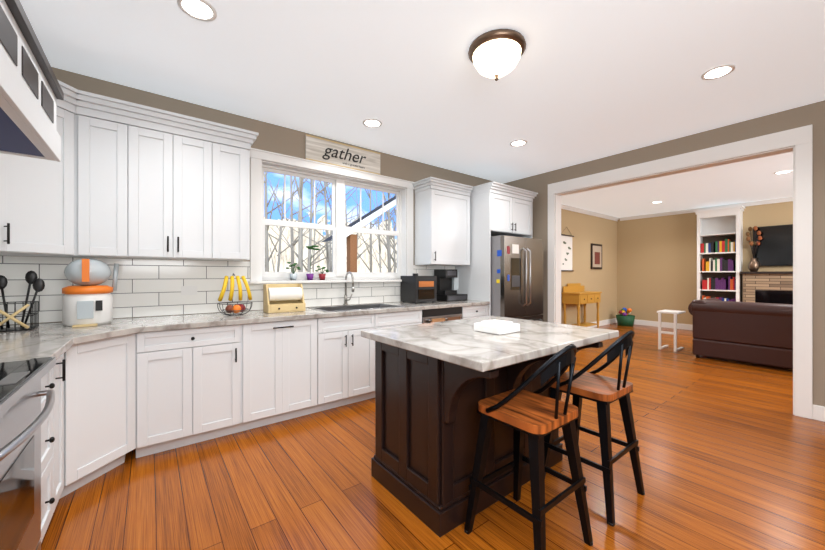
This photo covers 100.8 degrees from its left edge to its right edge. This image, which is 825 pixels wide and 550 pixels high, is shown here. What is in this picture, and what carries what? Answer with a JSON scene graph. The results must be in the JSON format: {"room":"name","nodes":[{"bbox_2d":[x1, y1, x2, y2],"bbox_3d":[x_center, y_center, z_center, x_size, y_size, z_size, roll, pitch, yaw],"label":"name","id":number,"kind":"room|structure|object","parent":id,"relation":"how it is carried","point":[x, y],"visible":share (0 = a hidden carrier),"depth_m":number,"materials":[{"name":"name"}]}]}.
{"room":"kitchen","nodes":[
{"label":"kitchen","id":0,"kind":"room"},
{"bbox_2d":[10,67,491,324],"bbox_3d":[-0.834,-0.123,3.980,5.786,2.800,0.150,0,0,-38],"label":"wall","id":1,"kind":"structure","parent":0,"point":[279,139],"depth_m":3.38,"materials":[{"name":"beige paint"}]},
{"bbox_2d":[64,100,139,258],"bbox_3d":[-2.281,-0.644,2.527,0.396,1.022,0.380,0,0,-38],"label":"upper cabinet","id":2,"kind":"object","parent":1,"relation":"attached to","point":[126,179],"depth_m":2.43,"materials":[{"name":"white paint"}]},
{"bbox_2d":[140,116,223,260],"bbox_3d":[-1.973,-0.644,2.791,0.656,1.022,0.337,0,0,-38],"label":"upper cabinet","id":3,"kind":"object","parent":1,"relation":"attached to","point":[182,169],"depth_m":2.69,"materials":[{"name":"white paint"}]},
{"bbox_2d":[0,256,454,324],"bbox_3d":[-1.169,0.106,3.622,4.513,0.474,0.008,0,0,-38],"label":"tile backsplash","id":4,"kind":"structure","parent":1,"relation":"attached to","point":[148,287],"depth_m":2.90,"materials":[{"name":"white tile"}]},
{"bbox_2d":[181,286,196,294],"bbox_3d":[-1.964,0.137,3.001,0.120,0.080,0.006,0,0,-38],"label":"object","id":5,"kind":"structure","parent":4,"relation":"attached to","point":[188,290],"depth_m":3.00,"materials":[{"name":"white tile"}]},
{"bbox_2d":[248,279,401,283],"bbox_3d":[-0.794,0.071,3.925,2.032,0.028,0.185,0,0,-38],"label":"window sill","id":6,"kind":"structure","parent":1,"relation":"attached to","point":[309,281],"depth_m":3.64,"materials":[{"name":"white wood"}]},
{"bbox_2d":[286,262,300,279],"bbox_3d":[-1.259,-0.041,3.615,0.158,0.194,0.122,0,0,-38],"label":"plant","id":7,"kind":"object","parent":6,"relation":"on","point":[293,276],"visible":0.98,"depth_m":3.59,"materials":[{"name":"green plant"}]},
{"bbox_2d":[306,245,319,279],"bbox_3d":[-1.095,-0.135,3.742,0.169,0.382,0.098,0,0,-38],"label":"pot","id":8,"kind":"object","parent":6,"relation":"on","point":[309,276],"visible":1,"depth_m":3.71,"materials":[{"name":"purple ceramic"}]},
{"bbox_2d":[315,266,328,279],"bbox_3d":[-1.005,-0.023,3.810,0.158,0.157,0.122,0,0,-38],"label":"pot","id":9,"kind":"object","parent":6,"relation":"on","point":[321,276],"visible":1,"depth_m":3.79,"materials":[{"name":"red ceramic"}]},
{"bbox_2d":[250,148,413,280],"bbox_3d":[-0.824,-0.586,3.964,2.032,1.285,0.180,0,0,-38],"label":"window","id":10,"kind":"structure","parent":1,"relation":"in","point":[338,228],"depth_m":3.95,"materials":[{"name":"white wood"}]},
{"bbox_2d":[305,134,380,174],"bbox_3d":[-0.768,-1.363,3.914,0.930,0.265,0.026,0,0,-38],"label":"sign plaque","id":11,"kind":"object","parent":1,"relation":"attached to","point":[316,148],"visible":0.79,"depth_m":3.87,"materials":[{"name":"white wood"}]},
{"bbox_2d":[322,148,365,162],"bbox_3d":[-0.769,-1.363,3.901,0.549,0.182,0.004,0,0,-38],"label":"lettering","id":12,"kind":"object","parent":11,"relation":"attached to","point":[336,153],"visible":1,"depth_m":3.87,"materials":[{"name":"black paint"}]},
{"bbox_2d":[412,177,472,265],"bbox_3d":[0.409,-0.673,4.590,0.771,1.080,0.393,0,0,-38],"label":"upper cabinet","id":13,"kind":"object","parent":1,"relation":"attached to","point":[442,222],"visible":0.92,"depth_m":4.45,"materials":[{"name":"white paint"}]},
{"bbox_2d":[20,0,824,217],"bbox_3d":[3.271,-1.573,3.087,11.200,0.100,7.200,0,0,-38],"label":"ceiling","id":14,"kind":"structure","parent":0,"point":[582,81],"depth_m":2.55,"materials":[{"name":"white paint"}]},
{"bbox_2d":[177,0,216,21],"bbox_3d":[-1.227,-1.519,1.946,0.194,0.008,0.194,0,0,-38],"label":"recessed light","id":15,"kind":"object","parent":14,"relation":"in","point":[203,10],"visible":1,"depth_m":1.95,"materials":[{"name":"white glass"}]},
{"bbox_2d":[363,118,381,127],"bbox_3d":[-0.402,-1.519,3.414,0.194,0.008,0.194,0,0,-38],"label":"recessed light","id":16,"kind":"object","parent":14,"relation":"in","point":[373,123],"visible":1,"depth_m":3.41,"materials":[{"name":"white glass"}]},
{"bbox_2d":[468,29,525,80],"bbox_3d":[0.565,-1.411,2.290,0.380,0.221,0.380,0,0,-38],"label":"ceiling light","id":17,"kind":"object","parent":14,"relation":"attached to","point":[495,54],"visible":1,"depth_m":2.19,"materials":[{"name":"white glass"}]},
{"bbox_2d":[510,140,526,146],"bbox_3d":[1.220,-1.519,3.931,0.194,0.008,0.194,0,0,-38],"label":"recessed light","id":18,"kind":"object","parent":14,"relation":"in","point":[515,143],"visible":1,"depth_m":3.93,"materials":[{"name":"white glass"}]},
{"bbox_2d":[701,64,734,79],"bbox_3d":[2.290,-1.519,2.558,0.194,0.008,0.194,0,0,-38],"label":"recessed light","id":19,"kind":"object","parent":14,"relation":"in","point":[717,72],"visible":1,"depth_m":2.55,"materials":[{"name":"white"}]},
{"bbox_2d":[774,170,792,173],"bbox_3d":[5.478,-1.519,5.039,0.194,0.008,0.194,0,0,-38],"label":"recessed light","id":20,"kind":"object","parent":14,"relation":"in","point":[784,171],"visible":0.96,"depth_m":5.04,"materials":[{"name":"white"}]},
{"bbox_2d":[41,323,824,549],"bbox_3d":[3.271,1.327,3.087,11.200,0.100,7.200,0,0,-38],"label":"floor","id":21,"kind":"structure","parent":0,"point":[731,454],"depth_m":2.06,"materials":[{"name":"brown wood"}]},
{"bbox_2d":[0,357,55,549],"bbox_3d":[-1.505,0.805,0.949,0.682,0.943,0.756,0,0,-38],"label":"oven","id":22,"kind":"object","parent":21,"relation":"on","point":[23,417],"visible":1,"depth_m":1.17,"materials":[{"name":"grey metal"}]},
{"bbox_2d":[40,365,55,542],"bbox_3d":[-1.912,0.833,1.379,0.597,0.888,0.408,0,0,-38],"label":"base cabinet","id":23,"kind":"object","parent":21,"relation":"on","point":[48,428],"depth_m":1.60,"materials":[{"name":"white paint"}]},
{"bbox_2d":[56,345,75,505],"bbox_3d":[-2.079,0.833,1.633,0.643,0.888,0.325,0,0,-38],"label":"base cabinet","id":24,"kind":"object","parent":21,"relation":"on","point":[66,363],"depth_m":1.89,"materials":[{"name":"white paint"}]},
{"bbox_2d":[74,332,151,488],"bbox_3d":[-2.277,0.833,2.150,0.960,0.888,0.982,0,0,-38],"label":"base cabinet","id":25,"kind":"object","parent":21,"relation":"on","point":[118,398],"depth_m":2.16,"materials":[{"name":"white paint"}]},
{"bbox_2d":[152,323,255,453],"bbox_3d":[-1.782,0.833,2.735,0.773,0.888,0.660,0,0,-38],"label":"base cabinet","id":26,"kind":"object","parent":21,"relation":"on","point":[204,379],"depth_m":2.54,"materials":[{"name":"white paint"}]},
{"bbox_2d":[0,300,489,362],"bbox_3d":[0.107,0.367,1.965,4.513,0.040,4.184,0,0,-38],"label":"countertop","id":27,"kind":"structure","parent":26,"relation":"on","point":[57,340],"depth_m":2.39,"materials":[{"name":"stone"}]},
{"bbox_2d":[0,271,44,331],"bbox_3d":[-2.510,0.158,2.149,0.273,0.375,0.188,0,0,-38],"label":"utensil caddy","id":28,"kind":"object","parent":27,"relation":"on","point":[31,277],"visible":1,"depth_m":2.17,"materials":[{"name":"black metal"}]},
{"bbox_2d":[62,258,118,327],"bbox_3d":[-2.269,0.113,2.407,0.296,0.465,0.302,0,0,-38],"label":"appliance","id":29,"kind":"object","parent":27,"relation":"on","point":[88,302],"visible":1,"depth_m":2.32,"materials":[{"name":"white plastic"}]},
{"bbox_2d":[217,273,252,315],"bbox_3d":[-1.532,0.163,2.948,0.276,0.363,0.277,0,0,-38],"label":"basket","id":30,"kind":"object","parent":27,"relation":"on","point":[235,308],"visible":1,"depth_m":2.92,"materials":[{"name":"yellow food"}]},
{"bbox_2d":[263,284,305,312],"bbox_3d":[-1.209,0.215,3.234,0.340,0.260,0.201,0,0,-38],"label":"paper towel holder","id":31,"kind":"object","parent":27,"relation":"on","point":[279,298],"visible":1,"depth_m":3.20,"materials":[{"name":"brown wood"}]},
{"bbox_2d":[343,272,353,305],"bbox_3d":[-0.689,0.153,3.830,0.109,0.385,0.217,0,0,-38],"label":"faucet","id":32,"kind":"object","parent":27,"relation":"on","point":[345,295],"visible":1,"depth_m":3.86,"materials":[{"name":"grey metal"}]},
{"bbox_2d":[310,303,404,311],"bbox_3d":[-0.591,0.454,3.660,0.896,0.222,0.496,0,0,-38],"label":"double-bowl sink","id":33,"kind":"object","parent":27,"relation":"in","point":[351,307],"visible":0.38,"depth_m":3.83,"materials":[{"name":"grey metal"}]},
{"bbox_2d":[401,273,436,303],"bbox_3d":[0.077,0.163,4.317,0.340,0.365,0.314,0,0,-38],"label":"countertop oven","id":34,"kind":"object","parent":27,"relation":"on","point":[415,288],"visible":0.98,"depth_m":4.20,"materials":[{"name":"black metal"}]},
{"bbox_2d":[434,269,466,301],"bbox_3d":[0.508,0.136,4.642,0.380,0.420,0.304,0,0,-38],"label":"coffee maker","id":35,"kind":"object","parent":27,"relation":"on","point":[447,284],"visible":0.96,"depth_m":4.56,"materials":[{"name":"black plastic"}]},
{"bbox_2d":[256,317,327,427],"bbox_3d":[-1.295,0.833,3.132,0.756,0.888,0.624,0,0,-38],"label":"base cabinet","id":36,"kind":"object","parent":21,"relation":"on","point":[292,355],"depth_m":2.94,"materials":[{"name":"white paint"}]},
{"bbox_2d":[328,313,383,408],"bbox_3d":[-0.808,0.833,3.508,0.726,0.888,0.624,0,0,-38],"label":"base cabinet","id":37,"kind":"object","parent":21,"relation":"on","point":[351,356],"depth_m":3.29,"materials":[{"name":"white paint"}]},
{"bbox_2d":[384,310,421,327],"bbox_3d":[-0.349,0.833,3.861,0.675,0.888,0.624,0,0,-38],"label":"drawer","id":38,"kind":"object","parent":21,"relation":"on","point":[391,319],"depth_m":3.66,"materials":[{"name":"white paint"}]},
{"bbox_2d":[422,307,461,323],"bbox_3d":[0.194,0.834,4.238,0.630,0.886,0.675,0,0,-38],"label":"dishwasher","id":39,"kind":"object","parent":21,"relation":"on","point":[439,315],"visible":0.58,"depth_m":3.99,"materials":[{"name":"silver metal"}]},
{"bbox_2d":[462,305,487,318],"bbox_3d":[0.619,0.833,4.606,0.478,0.888,0.624,0,0,-38],"label":"base cabinet","id":40,"kind":"object","parent":21,"relation":"on","point":[476,311],"depth_m":4.36,"materials":[{"name":"white paint"}]},
{"bbox_2d":[371,341,602,536],"bbox_3d":[0.471,0.833,2.150,1.140,0.888,0.929,0,0,-38],"label":"base","id":41,"kind":"object","parent":21,"relation":"on","point":[427,419],"visible":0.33,"depth_m":1.85,"materials":[{"name":"black wood"}]},
{"bbox_2d":[361,316,618,371],"bbox_3d":[0.484,0.367,2.133,1.280,0.040,0.990,0,0,-38],"label":"countertop","id":42,"kind":"structure","parent":41,"relation":"on","point":[461,342],"depth_m":1.84,"materials":[{"name":"stone"}]},
{"bbox_2d":[474,319,519,334],"bbox_3d":[0.518,0.315,2.097,0.200,0.062,0.200,0,0,-38],"label":"box","id":43,"kind":"object","parent":42,"relation":"on","point":[497,327],"visible":0.96,"depth_m":2.04,"materials":[{"name":"white plastic"}]},
{"bbox_2d":[455,181,537,315],"bbox_3d":[1.247,0.027,5.040,1.036,2.500,0.703,0,0,-38],"label":"tall cabinet","id":44,"kind":"object","parent":21,"relation":"on","point":[497,209],"visible":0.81,"depth_m":4.68,"materials":[{"name":"white paint"}]},
{"bbox_2d":[491,235,542,321],"bbox_3d":[1.291,0.382,4.934,0.894,1.790,0.892,0,0,-38],"label":"refrigerator","id":45,"kind":"object","parent":21,"relation":"on","point":[517,277],"visible":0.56,"depth_m":4.52,"materials":[{"name":"grey metal"}]},
{"bbox_2d":[464,344,592,549],"bbox_3d":[0.562,0.788,1.655,0.438,0.977,0.450,0,0,-38],"label":"bar stool","id":46,"kind":"object","parent":21,"relation":"on","point":[536,416],"visible":1,"depth_m":1.60,"materials":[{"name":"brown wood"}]},
{"bbox_2d":[561,283,601,327],"bbox_3d":[3.748,0.732,7.524,1.010,1.090,0.411,0,0,-38],"label":"console table","id":47,"kind":"object","parent":21,"relation":"on","point":[574,293],"visible":0.77,"depth_m":7.38,"materials":[{"name":"orange paint"}]},
{"bbox_2d":[544,330,644,526],"bbox_3d":[1.059,0.788,2.026,0.438,0.977,0.450,0,0,-38],"label":"bar stool","id":48,"kind":"object","parent":21,"relation":"on","point":[603,392],"visible":0.71,"depth_m":1.91,"materials":[{"name":"brown wood"}]},
{"bbox_2d":[616,307,634,326],"bbox_3d":[5.371,1.050,8.604,0.420,0.455,0.409,0,0,-38],"label":"toys","id":49,"kind":"object","parent":21,"relation":"on","point":[623,318],"visible":1,"depth_m":8.48,"materials":[{"name":"green plastic"}]},
{"bbox_2d":[657,310,685,351],"bbox_3d":[4.469,0.950,5.890,0.420,0.655,0.300,0,0,-38],"label":"side table","id":50,"kind":"object","parent":21,"relation":"on","point":[674,333],"visible":1,"depth_m":5.81,"materials":[{"name":"white wood"}]},
{"bbox_2d":[694,205,744,301],"bbox_3d":[6.625,-0.073,7.367,0.357,2.700,0.770,0,0,-38],"label":"shelf","id":51,"kind":"object","parent":21,"relation":"on","point":[718,224],"visible":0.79,"depth_m":7.39,"materials":[{"name":"white wood"}]},
{"bbox_2d":[701,239,735,301],"bbox_3d":[6.630,0.199,7.362,0.219,1.915,0.595,0,0,-38],"label":"books","id":52,"kind":"object","parent":51,"relation":"in","point":[720,264],"visible":0.56,"depth_m":7.28,"materials":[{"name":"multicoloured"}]},
{"bbox_2d":[688,298,792,368],"bbox_3d":[5.358,0.832,4.720,0.980,0.890,2.260,0,0,-38],"label":"sofa","id":53,"kind":"object","parent":21,"relation":"on","point":[756,333],"visible":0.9,"depth_m":4.82,"materials":[{"name":"brown leather"}]},
{"bbox_2d":[740,271,792,303],"bbox_3d":[7.505,0.605,6.190,0.397,1.345,2.210,0,0,-38],"label":"stone fireplace surround","id":54,"kind":"object","parent":21,"relation":"on","point":[769,287],"visible":0.31,"depth_m":6.66,"materials":[{"name":"beige stone"}]},
{"bbox_2d":[746,226,761,271],"bbox_3d":[6.936,-0.531,6.932,0.170,0.924,0.238,0,0,-38],"label":"flowers","id":55,"kind":"object","parent":54,"relation":"on","point":[753,265],"visible":0.94,"depth_m":6.90,"materials":[{"name":"brown plant"}]},
{"bbox_2d":[561,209,616,324],"bbox_3d":[3.472,-0.123,7.691,5.264,2.800,0.150,0,0,-38],"label":"wall","id":56,"kind":"structure","parent":0,"point":[586,230],"depth_m":8.23,"materials":[{"name":"beige paint"}]},
{"bbox_2d":[561,228,573,270],"bbox_3d":[3.403,-0.573,7.521,0.580,0.986,0.030,0,0,-38],"label":"scroll","id":57,"kind":"object","parent":56,"relation":"attached to","point":[566,252],"visible":0.88,"depth_m":7.53,"materials":[{"name":"white paper"}]},
{"bbox_2d":[561,204,618,220],"bbox_3d":[3.480,-1.480,7.548,4.920,0.083,0.082,0,0,-38],"label":"crown molding","id":58,"kind":"structure","parent":56,"relation":"attached to","point":[613,218],"depth_m":8.07,"materials":[{"name":"white wood"}]},
{"bbox_2d":[591,243,601,268],"bbox_3d":[4.529,-0.453,8.386,0.560,0.620,0.032,0,0,-38],"label":"picture frame","id":59,"kind":"object","parent":56,"relation":"attached to","point":[596,256],"visible":1,"depth_m":8.35,"materials":[{"name":"black wood"}]},
{"bbox_2d":[588,318,616,326],"bbox_3d":[3.448,1.212,7.566,5.074,0.130,0.018,0,0,-38],"label":"baseboard","id":60,"kind":"structure","parent":56,"relation":"attached to","point":[610,321],"depth_m":8.69,"materials":[{"name":"white wood"}]},
{"bbox_2d":[503,100,824,406],"bbox_3d":[3.478,-0.123,3.246,0.150,2.800,7.200,0,0,-38],"label":"wall","id":61,"kind":"structure","parent":0,"point":[813,114],"depth_m":3.33,"materials":[{"name":"beige paint"}]},
{"bbox_2d":[548,125,812,418],"bbox_3d":[2.838,-0.028,4.077,0.190,2.610,2.534,0,0,-38],"label":"door frame","id":62,"kind":"structure","parent":61,"relation":"attached to","point":[799,140],"depth_m":3.14,"materials":[{"name":"white wood"}]},
{"bbox_2d":[813,404,824,421],"bbox_3d":[3.983,1.212,2.455,0.015,0.130,1.431,0,0,-38],"label":"baseboard","id":63,"kind":"structure","parent":61,"relation":"attached to","point":[818,413],"depth_m":2.99,"materials":[{"name":"white wood"}]},
{"bbox_2d":[617,201,792,324],"bbox_3d":[7.694,-0.123,6.399,0.150,2.800,7.050,0,0,-38],"label":"wall","id":64,"kind":"structure","parent":0,"point":[656,264],"depth_m":8.29,"materials":[{"name":"beige paint"}]},
{"bbox_2d":[634,319,692,329],"bbox_3d":[7.583,1.212,6.408,0.015,0.130,6.900,0,0,-38],"label":"baseboard","id":65,"kind":"structure","parent":64,"relation":"attached to","point":[637,322],"depth_m":8.29,"materials":[{"name":"white wood"}]},
{"bbox_2d":[619,196,792,220],"bbox_3d":[7.557,-1.480,6.388,0.075,0.083,6.896,0,0,-38],"label":"crown molding","id":66,"kind":"structure","parent":64,"relation":"attached to","point":[785,199],"depth_m":7.59,"materials":[{"name":"white wood"}]},
{"bbox_2d":[753,224,792,265],"bbox_3d":[7.487,-0.583,6.479,0.075,0.800,1.450,0,0,-38],"label":"wall-mounted tv","id":67,"kind":"object","parent":64,"relation":"attached to","point":[775,247],"visible":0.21,"depth_m":6.77,"materials":[{"name":"black plastic"}]},
{"bbox_3d":[-1.560,-0.123,0.305,0.150,2.800,5.087,0,0,-38],"label":"wall","id":68,"kind":"structure","parent":0,"visible":0},
{"bbox_2d":[0,153,3,251],"bbox_3d":[-2.257,-0.644,1.595,0.315,1.022,0.741,0,0,-38],"label":"upper cabinet","id":69,"kind":"object","parent":68,"relation":"attached to","point":[1,154],"depth_m":1.96,"materials":[{"name":"white paint"}]},
{"bbox_2d":[0,0,63,161],"bbox_3d":[-1.530,-1.022,0.930,0.654,0.998,1.164,0,0,-38],"label":"range hood","id":70,"kind":"object","parent":68,"relation":"attached to","point":[31,91],"visible":1,"depth_m":1.20,"materials":[{"name":"white paint"}]},
{"bbox_2d":[0,80,75,256],"bbox_3d":[-2.524,-0.644,2.144,0.562,1.022,0.690,0,0,-38],"label":"upper cabinet","id":71,"kind":"object","parent":68,"relation":"attached to","point":[40,194],"depth_m":2.17,"materials":[{"name":"white paint"}]},
{"bbox_2d":[216,136,251,260],"bbox_3d":[-1.669,-0.644,3.025,0.352,1.022,0.337,0,0,-38],"label":"upper cabinet","id":72,"kind":"object","parent":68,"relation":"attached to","point":[236,152],"depth_m":2.94,"materials":[{"name":"white paint"}]},
{"label":"outside","id":73,"kind":"structure","parent":0,"visible":0},
{"bbox_2d":[264,171,396,271],"bbox_3d":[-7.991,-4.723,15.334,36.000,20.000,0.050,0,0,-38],"label":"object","id":74,"kind":"object","parent":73,"point":[350,203],"depth_m":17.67,"materials":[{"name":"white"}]},
{"bbox_2d":[320,196,395,271],"bbox_3d":[-0.542,-0.068,7.219,2.500,4.690,1.100,0,0,-38],"label":"roof","id":75,"kind":"structure","parent":73,"point":[368,217],"depth_m":6.28,"materials":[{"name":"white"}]},
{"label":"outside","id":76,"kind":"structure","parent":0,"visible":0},
{"bbox_2d":[264,172,396,271],"bbox_3d":[-4.448,-1.453,11.074,16.123,9.475,7.731,0,0,-38],"label":"trees","id":77,"kind":"object","parent":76,"point":[301,234],"depth_m":13.42,"materials":[{"name":"beige plant"}]}
]}

